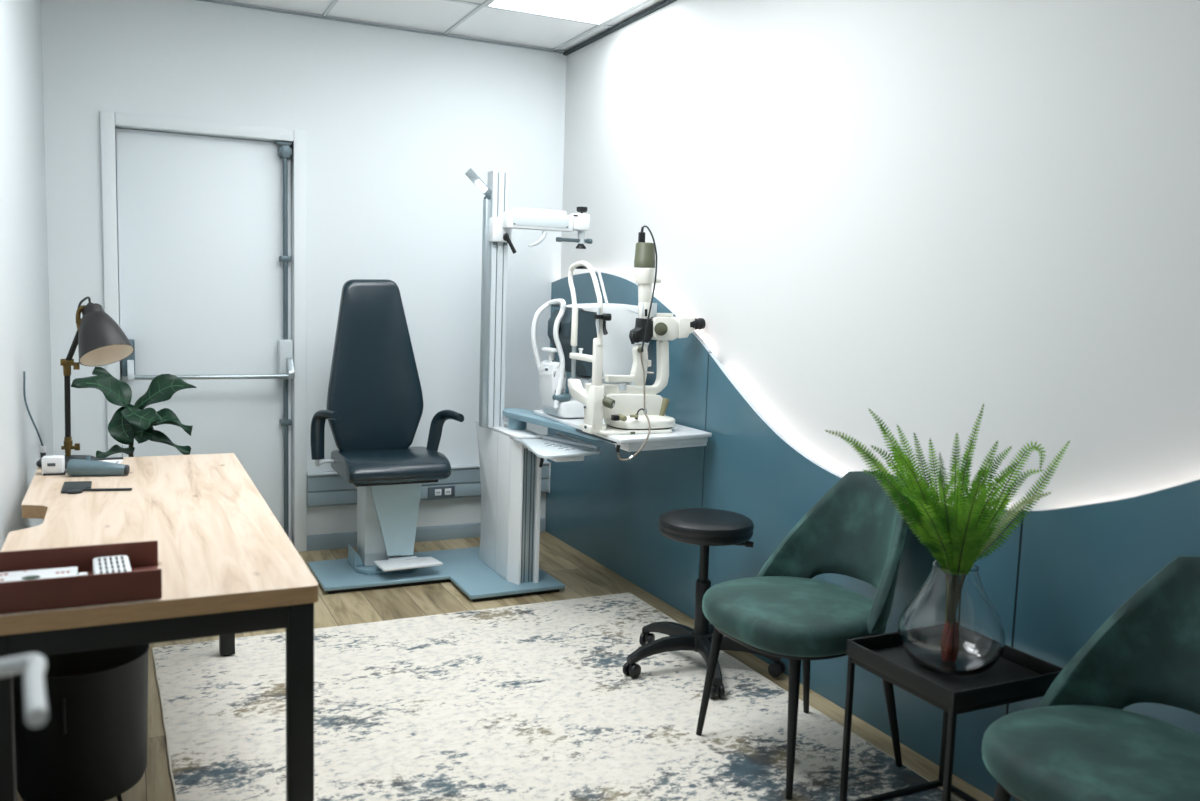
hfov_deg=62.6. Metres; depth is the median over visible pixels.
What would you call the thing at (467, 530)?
baseboard
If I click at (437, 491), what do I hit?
socket
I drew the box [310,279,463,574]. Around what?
chair
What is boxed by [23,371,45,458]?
cable
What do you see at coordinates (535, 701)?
rug
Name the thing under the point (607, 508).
cladding
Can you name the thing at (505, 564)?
stand
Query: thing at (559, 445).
tray
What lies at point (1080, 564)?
cladding
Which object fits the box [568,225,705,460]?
lamp
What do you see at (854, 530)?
velvet chair
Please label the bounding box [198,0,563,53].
trim
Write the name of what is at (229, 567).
desk
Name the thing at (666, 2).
trim
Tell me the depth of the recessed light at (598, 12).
4.51 m
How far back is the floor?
4.19 m
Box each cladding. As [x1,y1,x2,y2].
[545,272,711,618]
[699,353,1022,797]
[1008,479,1199,800]
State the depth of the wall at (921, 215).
2.99 m
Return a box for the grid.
[322,0,650,50]
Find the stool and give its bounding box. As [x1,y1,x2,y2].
[623,508,785,698]
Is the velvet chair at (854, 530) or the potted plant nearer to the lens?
the velvet chair at (854, 530)
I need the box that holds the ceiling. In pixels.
[224,0,664,50]
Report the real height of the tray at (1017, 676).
0.042 m
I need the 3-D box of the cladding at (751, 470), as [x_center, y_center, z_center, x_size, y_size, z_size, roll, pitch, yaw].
[0.793,0.453,3.363,0.054,1.124,1.588,-1,7,-26]
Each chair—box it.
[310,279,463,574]
[696,471,907,799]
[982,556,1199,800]
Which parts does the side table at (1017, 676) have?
leg, rail, leg, rail, leg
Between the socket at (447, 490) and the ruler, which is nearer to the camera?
the ruler
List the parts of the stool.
leg, leg, seat, leg, leg, height lever, leg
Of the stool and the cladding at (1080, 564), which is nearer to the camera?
the cladding at (1080, 564)
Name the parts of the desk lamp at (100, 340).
arm, arm, lamp cord, lamp shade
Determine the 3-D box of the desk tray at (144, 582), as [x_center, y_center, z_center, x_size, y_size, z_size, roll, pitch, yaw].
[-1.030,0.342,1.932,0.308,0.058,0.234,-1,7,-26]
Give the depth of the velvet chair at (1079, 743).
2.08 m
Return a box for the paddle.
[61,481,131,493]
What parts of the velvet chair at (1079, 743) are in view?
leg, seat, seat, backrest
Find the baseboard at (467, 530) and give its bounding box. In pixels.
[307,517,545,550]
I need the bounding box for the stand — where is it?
[308,168,711,601]
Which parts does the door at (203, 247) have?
bar arm, lock rod, bar arm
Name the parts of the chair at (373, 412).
armrest, backrest, seat, seat frame, armrest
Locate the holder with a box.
[42,455,66,475]
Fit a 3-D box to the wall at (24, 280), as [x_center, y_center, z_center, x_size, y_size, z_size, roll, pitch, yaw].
[-1.152,-0.188,1.565,0.120,2.663,6.300,-1,7,-26]
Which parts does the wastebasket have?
handle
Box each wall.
[0,0,53,550]
[41,0,566,544]
[561,0,1199,510]
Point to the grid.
(480, 6)
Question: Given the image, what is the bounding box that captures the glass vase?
[898,561,1005,675]
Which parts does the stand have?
plate, rail, clamp lever, phoropter arm, arm handle, arm, arm, release lever, swing arm, tray drawer, cross rod, hanger post, knob, clamp knob, slide rail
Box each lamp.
[36,296,133,468]
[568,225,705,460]
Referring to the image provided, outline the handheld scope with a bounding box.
[67,455,129,475]
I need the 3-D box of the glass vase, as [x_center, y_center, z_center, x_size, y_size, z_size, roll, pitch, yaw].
[0.887,0.544,2.487,0.256,0.262,0.256,-1,7,-26]
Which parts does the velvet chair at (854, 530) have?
leg, seat, leg, seat, leg, backrest, leg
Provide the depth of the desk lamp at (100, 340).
3.17 m
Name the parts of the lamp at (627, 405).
post, headrest frame, post, fixation rod, height knob, eye level lever, height knob, rail plate, illumination arm, microscope arm, filter lever, tower rail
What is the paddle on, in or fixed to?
on the desk at (229, 567)
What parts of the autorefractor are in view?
panel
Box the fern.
[825,404,1069,570]
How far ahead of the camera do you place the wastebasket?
2.34 m
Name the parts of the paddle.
handle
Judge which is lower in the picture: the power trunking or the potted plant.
the power trunking
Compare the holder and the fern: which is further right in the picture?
the fern
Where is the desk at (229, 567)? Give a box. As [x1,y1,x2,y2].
[0,453,317,800]
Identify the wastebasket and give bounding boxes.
[13,644,149,800]
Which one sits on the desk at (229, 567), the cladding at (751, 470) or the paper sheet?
the paper sheet
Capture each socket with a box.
[435,489,440,495]
[445,488,450,494]
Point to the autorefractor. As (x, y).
(617, 346)
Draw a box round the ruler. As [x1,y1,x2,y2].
[0,567,87,581]
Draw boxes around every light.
[465,168,491,199]
[486,0,646,24]
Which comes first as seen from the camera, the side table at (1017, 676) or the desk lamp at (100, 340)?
the side table at (1017, 676)
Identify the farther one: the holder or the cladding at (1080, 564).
the holder
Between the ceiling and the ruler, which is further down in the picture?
the ruler
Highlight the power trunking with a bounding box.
[307,461,550,506]
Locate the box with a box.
[93,555,131,573]
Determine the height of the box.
0.031 m
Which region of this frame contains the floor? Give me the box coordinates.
[17,531,992,800]
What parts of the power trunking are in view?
socket plate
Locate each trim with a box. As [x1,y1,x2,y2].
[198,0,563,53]
[563,0,676,55]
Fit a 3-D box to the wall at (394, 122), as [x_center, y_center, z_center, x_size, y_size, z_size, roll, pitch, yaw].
[-1.378,-0.568,5.009,2.900,2.663,0.140,-1,7,-26]
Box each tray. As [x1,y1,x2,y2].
[0,540,161,613]
[513,432,600,458]
[846,632,1062,709]
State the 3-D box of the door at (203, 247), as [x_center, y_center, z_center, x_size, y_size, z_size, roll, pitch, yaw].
[-1.869,-0.265,4.728,0.895,2.090,0.194,-1,7,-26]
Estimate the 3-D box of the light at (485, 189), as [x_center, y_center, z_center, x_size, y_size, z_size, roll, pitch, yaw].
[-0.547,-0.976,4.465,0.160,0.128,0.112,-1,7,-26]
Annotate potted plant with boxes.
[71,367,195,457]
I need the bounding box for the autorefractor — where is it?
[531,299,649,418]
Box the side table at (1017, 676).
[839,632,1062,800]
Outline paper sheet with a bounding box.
[103,459,122,463]
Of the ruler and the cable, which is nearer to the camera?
the ruler
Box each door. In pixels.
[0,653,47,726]
[100,111,306,551]
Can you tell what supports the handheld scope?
on the desk at (229, 567)
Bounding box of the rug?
[152,592,960,800]

